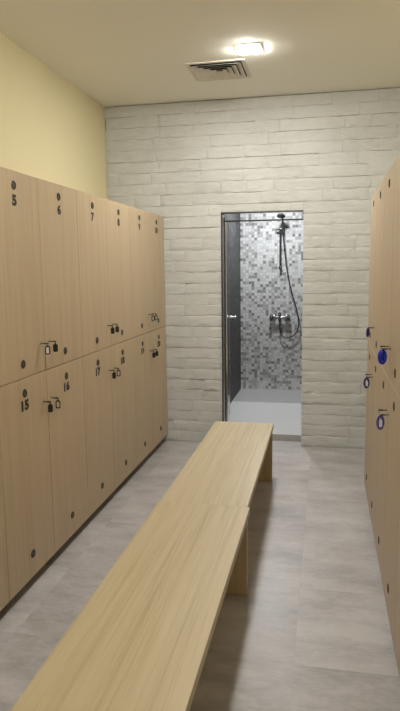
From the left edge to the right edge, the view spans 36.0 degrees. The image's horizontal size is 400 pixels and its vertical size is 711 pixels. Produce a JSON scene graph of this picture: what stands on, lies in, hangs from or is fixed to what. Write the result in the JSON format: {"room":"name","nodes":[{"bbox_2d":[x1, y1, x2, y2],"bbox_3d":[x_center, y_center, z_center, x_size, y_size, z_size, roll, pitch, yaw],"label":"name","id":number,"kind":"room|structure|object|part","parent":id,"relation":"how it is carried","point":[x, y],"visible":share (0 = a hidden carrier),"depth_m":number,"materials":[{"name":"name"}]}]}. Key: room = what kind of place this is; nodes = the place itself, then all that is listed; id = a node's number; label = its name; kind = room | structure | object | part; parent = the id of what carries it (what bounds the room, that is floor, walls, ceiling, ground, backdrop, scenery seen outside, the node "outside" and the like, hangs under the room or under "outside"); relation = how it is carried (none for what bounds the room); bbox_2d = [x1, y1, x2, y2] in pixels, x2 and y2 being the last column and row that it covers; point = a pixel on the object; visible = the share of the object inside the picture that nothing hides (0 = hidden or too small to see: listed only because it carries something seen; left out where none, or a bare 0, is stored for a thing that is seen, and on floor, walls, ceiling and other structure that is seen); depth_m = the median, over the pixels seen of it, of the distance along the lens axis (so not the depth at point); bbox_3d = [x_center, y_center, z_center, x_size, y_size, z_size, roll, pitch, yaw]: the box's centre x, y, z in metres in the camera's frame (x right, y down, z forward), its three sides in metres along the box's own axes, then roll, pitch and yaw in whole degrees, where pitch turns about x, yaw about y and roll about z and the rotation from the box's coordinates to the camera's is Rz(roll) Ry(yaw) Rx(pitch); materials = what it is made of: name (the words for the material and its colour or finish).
{"room":"changing room","nodes":[
{"label":"changing room","id":0,"kind":"room"},
{"bbox_2d":[0,33,106,198],"bbox_3d":[-1.631,-0.150,1.798,0.100,2.953,8.085,1,8,11],"label":"wall","id":1,"kind":"structure","parent":0,"point":[51,130],"depth_m":4.27,"materials":[{"name":"beige paint"}]},
{"bbox_2d":[0,440,399,710],"bbox_3d":[-0.245,1.390,1.686,2.909,0.100,8.185,1,8,11],"label":"floor","id":2,"kind":"structure","parent":0,"point":[311,631],"depth_m":2.95,"materials":[{"name":"grey tile"}]},
{"bbox_2d":[0,448,9,610],"bbox_3d":[-1.172,0.222,2.500,0.504,2.007,0.483,1,8,11],"label":"locker","id":3,"kind":"object","parent":2,"relation":"on","point":[4,583],"visible":1,"depth_m":2.75,"materials":[{"name":"brown wood"}]},
{"bbox_2d":[0,167,54,600],"bbox_3d":[-1.076,0.154,2.970,0.504,2.007,0.483,1,8,11],"label":"locker","id":4,"kind":"object","parent":2,"relation":"on","point":[24,423],"visible":1,"depth_m":2.90,"materials":[{"name":"brown wood"}]},
{"bbox_2d":[11,180,15,189],"bbox_3d":[-0.843,-0.772,2.788,0.004,0.042,0.042,1,8,11],"label":"air vent","id":5,"kind":"object","parent":4,"relation":"attached to","point":[13,182],"depth_m":2.79,"materials":[{"name":"plastic"}]},
{"bbox_3d":[-0.848,-0.365,2.848,0.018,0.952,0.481,1,8,11],"label":"door","id":6,"kind":"part","parent":4,"relation":"part of","materials":[{"name":"brown wood"}]},
{"bbox_2d":[21,360,25,368],"bbox_3d":[-0.832,0.041,2.904,0.004,0.042,0.042,1,8,11],"label":"air vent","id":7,"kind":"object","parent":4,"relation":"attached to","point":[23,362],"depth_m":2.90,"materials":[{"name":"plastic"}]},
{"bbox_2d":[23,389,26,397],"bbox_3d":[-0.831,0.180,2.923,0.004,0.042,0.042,1,8,11],"label":"air vent","id":8,"kind":"object","parent":4,"relation":"attached to","point":[24,390],"depth_m":2.92,"materials":[{"name":"plastic"}]},
{"bbox_3d":[-0.836,0.600,2.985,0.018,0.990,0.481,1,8,11],"label":"door","id":9,"kind":"part","parent":4,"relation":"part of","materials":[{"name":"brown wood"}]},
{"bbox_2d":[31,549,35,557],"bbox_3d":[-0.821,0.976,3.036,0.004,0.042,0.042,1,8,11],"label":"air vent","id":10,"kind":"object","parent":4,"relation":"attached to","point":[33,551],"depth_m":3.04,"materials":[{"name":"plastic"}]},
{"bbox_2d":[41,343,49,354],"bbox_3d":[-0.772,-0.034,3.083,0.046,0.058,0.018,1,8,11],"label":"key","id":11,"kind":"object","parent":4,"relation":"attached to","point":[47,348],"visible":1,"depth_m":3.08,"materials":[{"name":"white plastic"}]},
{"bbox_2d":[44,401,52,411],"bbox_3d":[-0.769,0.260,3.124,0.045,0.057,0.018,1,8,11],"label":"key","id":12,"kind":"object","parent":4,"relation":"attached to","point":[50,406],"visible":1,"depth_m":3.12,"materials":[{"name":"black plastic"}]},
{"bbox_2d":[37,178,88,552],"bbox_3d":[-0.980,0.086,3.439,0.504,2.007,0.483,1,8,11],"label":"locker","id":13,"kind":"object","parent":2,"relation":"on","point":[57,211],"visible":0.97,"depth_m":3.36,"materials":[{"name":"brown wood"}]},
{"bbox_2d":[49,341,57,351],"bbox_3d":[-0.755,-0.047,3.172,0.044,0.057,0.018,1,8,11],"label":"key","id":14,"kind":"object","parent":13,"relation":"attached to","point":[55,346],"visible":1,"depth_m":3.17,"materials":[{"name":"black plastic"}]},
{"bbox_2d":[52,397,60,408],"bbox_3d":[-0.750,0.247,3.213,0.046,0.058,0.018,1,8,11],"label":"key","id":15,"kind":"object","parent":13,"relation":"attached to","point":[57,400],"visible":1,"depth_m":3.21,"materials":[{"name":"black plastic"}]},
{"bbox_3d":[-0.752,-0.433,3.318,0.018,0.952,0.481,1,8,11],"label":"door","id":16,"kind":"part","parent":13,"relation":"part of","materials":[{"name":"brown wood"}]},
{"bbox_3d":[-0.740,0.532,3.455,0.018,0.990,0.481,1,8,11],"label":"door","id":17,"kind":"part","parent":13,"relation":"part of","materials":[{"name":"brown wood"}]},
{"bbox_2d":[76,190,114,516],"bbox_3d":[-0.884,0.018,3.909,0.504,2.007,0.483,1,8,11],"label":"locker","id":18,"kind":"object","parent":2,"relation":"on","point":[91,209],"visible":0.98,"depth_m":3.83,"materials":[{"name":"brown wood"}]},
{"bbox_3d":[-0.656,-0.501,3.787,0.018,0.952,0.481,1,8,11],"label":"door","id":19,"kind":"part","parent":18,"relation":"part of","materials":[{"name":"brown wood"}]},
{"bbox_3d":[-0.644,0.465,3.924,0.018,0.990,0.481,1,8,11],"label":"door","id":20,"kind":"part","parent":18,"relation":"part of","materials":[{"name":"brown wood"}]},
{"bbox_2d":[109,370,115,378],"bbox_3d":[-0.577,0.124,4.063,0.045,0.057,0.018,1,8,11],"label":"key","id":21,"kind":"object","parent":18,"relation":"attached to","point":[113,373],"visible":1,"depth_m":4.06,"materials":[{"name":"black plastic"}]},
{"bbox_2d":[105,199,135,488],"bbox_3d":[-0.788,-0.050,4.378,0.504,2.007,0.483,1,8,11],"label":"locker","id":22,"kind":"object","parent":2,"relation":"on","point":[117,214],"visible":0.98,"depth_m":4.31,"materials":[{"name":"brown wood"}]},
{"bbox_3d":[-0.561,-0.568,4.257,0.018,0.952,0.481,1,8,11],"label":"door","id":23,"kind":"part","parent":22,"relation":"part of","materials":[{"name":"brown wood"}]},
{"bbox_3d":[-0.548,0.397,4.394,0.018,0.990,0.481,1,8,11],"label":"door","id":24,"kind":"part","parent":22,"relation":"part of","materials":[{"name":"brown wood"}]},
{"bbox_2d":[10,501,249,710],"bbox_3d":[-0.138,1.044,2.232,0.448,0.430,1.602,1,8,11],"label":"bench","id":25,"kind":"object","parent":2,"relation":"on","point":[141,641],"visible":1,"depth_m":2.01,"materials":[{"name":"brown wood"}]},
{"bbox_3d":[0.016,0.953,2.988,0.432,0.393,0.036,1,8,11],"label":"leg","id":26,"kind":"part","parent":25,"relation":"part of","materials":[{"name":"brown wood"}]},
{"bbox_2d":[129,206,152,466],"bbox_3d":[-0.692,-0.117,4.848,0.504,2.007,0.483,1,8,11],"label":"locker","id":27,"kind":"object","parent":2,"relation":"on","point":[138,219],"visible":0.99,"depth_m":4.77,"materials":[{"name":"brown wood"}]},
{"bbox_3d":[-0.465,-0.636,4.726,0.018,0.952,0.481,1,8,11],"label":"door","id":28,"kind":"part","parent":27,"relation":"part of","materials":[{"name":"brown wood"}]},
{"bbox_3d":[-0.452,0.329,4.863,0.018,0.990,0.481,1,8,11],"label":"door","id":29,"kind":"part","parent":27,"relation":"part of","materials":[{"name":"brown wood"}]},
{"bbox_2d":[148,212,167,448],"bbox_3d":[-0.597,-0.185,5.317,0.504,2.007,0.483,1,8,11],"label":"locker","id":30,"kind":"object","parent":2,"relation":"on","point":[155,222],"visible":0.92,"depth_m":5.25,"materials":[{"name":"brown wood"}]},
{"bbox_3d":[-0.369,-0.704,5.196,0.018,0.952,0.481,1,8,11],"label":"door","id":31,"kind":"part","parent":30,"relation":"part of","materials":[{"name":"brown wood"}]},
{"bbox_3d":[-0.356,0.261,5.333,0.018,0.990,0.481,1,8,11],"label":"door","id":32,"kind":"part","parent":30,"relation":"part of","materials":[{"name":"brown wood"}]},
{"bbox_2d":[161,421,273,506],"bbox_3d":[0.174,0.818,3.793,0.431,0.430,1.612,1,8,11],"label":"bench","id":33,"kind":"object","parent":2,"relation":"on","point":[225,469],"visible":0.59,"depth_m":3.56,"materials":[{"name":"brown wood"}]},
{"bbox_3d":[0.326,0.726,4.554,0.415,0.393,0.036,1,8,11],"label":"leg","id":34,"kind":"part","parent":33,"relation":"part of","materials":[{"name":"brown wood"}]},
{"bbox_2d":[364,190,376,505],"bbox_3d":[1.336,-0.010,3.909,0.504,2.007,0.483,1,8,11],"label":"locker","id":35,"kind":"object","parent":2,"relation":"on","point":[374,197],"visible":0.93,"depth_m":3.92,"materials":[{"name":"brown wood"}]},
{"bbox_3d":[1.107,0.429,4.019,0.018,0.990,0.481,1,8,11],"label":"door","id":36,"kind":"part","parent":35,"relation":"part of","materials":[{"name":"brown wood"}]},
{"bbox_3d":[1.095,-0.536,3.882,0.018,0.952,0.481,1,8,11],"label":"door","id":37,"kind":"part","parent":35,"relation":"part of","materials":[{"name":"brown wood"}]},
{"bbox_2d":[369,178,384,539],"bbox_3d":[1.240,0.058,3.439,0.504,2.007,0.483,1,8,11],"label":"locker","id":38,"kind":"object","parent":2,"relation":"on","point":[381,189],"visible":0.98,"depth_m":3.46,"materials":[{"name":"brown wood"}]},
{"bbox_2d":[363,376,369,388],"bbox_3d":[1.010,0.163,3.704,0.053,0.073,0.019,1,8,11],"label":"key","id":39,"kind":"object","parent":38,"relation":"attached to","point":[366,383],"visible":1,"depth_m":3.70,"materials":[{"name":"blue plastic"}]},
{"bbox_2d":[366,327,373,336],"bbox_3d":[1.009,-0.138,3.660,0.046,0.059,0.025,1,8,11],"label":"key","id":40,"kind":"object","parent":38,"relation":"attached to","point":[367,329],"visible":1,"depth_m":3.65,"materials":[{"name":"blue plastic"}]},
{"bbox_3d":[1.011,0.497,3.549,0.018,0.990,0.481,1,8,11],"label":"door","id":41,"kind":"part","parent":38,"relation":"part of","materials":[{"name":"brown wood"}]},
{"bbox_3d":[0.999,-0.469,3.413,0.018,0.952,0.481,1,8,11],"label":"door","id":42,"kind":"part","parent":38,"relation":"part of","materials":[{"name":"brown wood"}]},
{"bbox_2d":[375,161,395,583],"bbox_3d":[1.144,0.126,2.970,0.504,2.007,0.483,1,8,11],"label":"locker","id":43,"kind":"object","parent":2,"relation":"on","point":[389,204],"visible":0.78,"depth_m":2.97,"materials":[{"name":"brown wood"}]},
{"bbox_3d":[0.915,0.565,3.080,0.018,0.990,0.481,1,8,11],"label":"door","id":44,"kind":"part","parent":43,"relation":"part of","materials":[{"name":"brown wood"}]},
{"bbox_3d":[0.903,-0.401,2.943,0.018,0.952,0.481,1,8,11],"label":"door","id":45,"kind":"part","parent":43,"relation":"part of","materials":[{"name":"brown wood"}]},
{"bbox_2d":[383,155,399,645],"bbox_3d":[1.048,0.193,2.500,0.504,2.007,0.483,1,8,11],"label":"locker","id":46,"kind":"object","parent":2,"relation":"on","point":[393,432],"visible":1,"depth_m":2.56,"materials":[{"name":"brown wood"}]},
{"bbox_2d":[376,414,388,429],"bbox_3d":[0.818,0.299,2.764,0.053,0.073,0.019,1,8,11],"label":"key","id":47,"kind":"object","parent":46,"relation":"attached to","point":[379,423],"visible":1,"depth_m":2.76,"materials":[{"name":"plastic"}]},
{"bbox_2d":[378,348,390,364],"bbox_3d":[0.812,0.004,2.724,0.056,0.073,0.024,-1,8,0],"label":"key","id":48,"kind":"object","parent":46,"relation":"attached to","point":[382,354],"visible":1,"depth_m":2.72,"materials":[{"name":"blue plastic"}]},
{"bbox_3d":[0.819,0.632,2.610,0.018,0.990,0.481,1,8,11],"label":"door","id":49,"kind":"part","parent":46,"relation":"part of","materials":[{"name":"brown wood"}]},
{"bbox_3d":[0.807,-0.333,2.473,0.018,0.952,0.481,1,8,11],"label":"door","id":50,"kind":"part","parent":46,"relation":"part of","materials":[{"name":"brown wood"}]},
{"bbox_2d":[394,474,399,679],"bbox_3d":[0.952,0.261,2.031,0.504,2.007,0.483,1,8,11],"label":"locker","id":51,"kind":"object","parent":2,"relation":"on","point":[397,592],"visible":1,"depth_m":2.33,"materials":[{"name":"brown wood"}]},
{"bbox_2d":[0,0,399,106],"bbox_3d":[-0.284,-1.632,1.258,2.909,0.100,8.185,1,8,11],"label":"ceiling","id":52,"kind":"structure","parent":0,"point":[118,53],"depth_m":3.86,"materials":[{"name":"white paint"}]},
{"bbox_2d":[185,59,250,81],"bbox_3d":[0.138,-2.022,4.386,0.410,0.017,0.410,1,8,11],"label":"ceiling vent","id":53,"kind":"object","parent":52,"relation":"in","point":[234,68],"visible":1,"depth_m":4.36,"materials":[{"name":"metal"}]},
{"bbox_2d":[235,43,261,53],"bbox_3d":[0.313,-1.965,3.956,0.166,0.014,0.166,1,8,11],"label":"recessed light","id":54,"kind":"object","parent":52,"relation":"in","point":[252,48],"visible":1,"depth_m":3.92,"materials":[{"name":"white plastic"}]},
{"bbox_2d":[224,214,240,403],"bbox_3d":[0.243,-0.622,6.569,0.100,2.500,2.085,1,8,11],"label":"wall","id":55,"kind":"structure","parent":0,"point":[234,227],"depth_m":7.11,"materials":[{"name":"tile"}]},
{"bbox_2d":[104,88,399,448],"bbox_3d":[0.527,-0.680,5.348,2.709,2.956,0.154,1,8,11],"label":"wall","id":56,"kind":"structure","parent":0,"point":[217,153],"depth_m":5.23,"materials":[{"name":"brick"}]},
{"bbox_2d":[221,210,303,421],"bbox_3d":[0.579,-0.270,5.738,0.766,2.028,0.829,1,8,11],"label":"door","id":57,"kind":"structure","parent":56,"relation":"in","point":[225,302],"depth_m":5.49,"materials":[{"name":"metal"}]},
{"bbox_3d":[0.266,-0.294,5.883,0.008,1.893,0.643,0,8,4],"label":"glass","id":58,"kind":"part","parent":57,"relation":"part of","materials":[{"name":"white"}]},
{"bbox_2d":[272,434,300,440],"bbox_3d":[0.576,0.742,5.629,0.696,0.056,0.012,1,8,11],"label":"trim","id":59,"kind":"structure","parent":56,"relation":"attached to","point":[281,437],"depth_m":5.58,"materials":[{"name":"grey tile"}]},
{"bbox_2d":[229,389,301,434],"bbox_3d":[0.795,0.596,6.638,0.992,0.056,2.073,1,8,11],"label":"floor","id":60,"kind":"structure","parent":0,"point":[286,417],"depth_m":6.62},
{"bbox_2d":[240,212,303,389],"bbox_3d":[0.995,-0.766,7.520,1.192,2.500,0.100,1,8,11],"label":"wall","id":61,"kind":"structure","parent":0,"point":[269,360],"depth_m":7.51,"materials":[{"name":"tile"}]},
{"bbox_2d":[269,213,298,338],"bbox_3d":[1.002,-0.929,7.325,0.360,1.484,0.229,1,8,11],"label":"shower","id":62,"kind":"object","parent":61,"relation":"attached to","point":[279,317],"visible":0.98,"depth_m":7.37,"materials":[{"name":"silver metal"}]},
{"bbox_3d":[0.957,-1.282,7.350,0.021,0.500,0.021,1,8,11],"label":"slide rail","id":63,"kind":"part","parent":62,"relation":"part of","materials":[{"name":"silver metal"}]}
]}

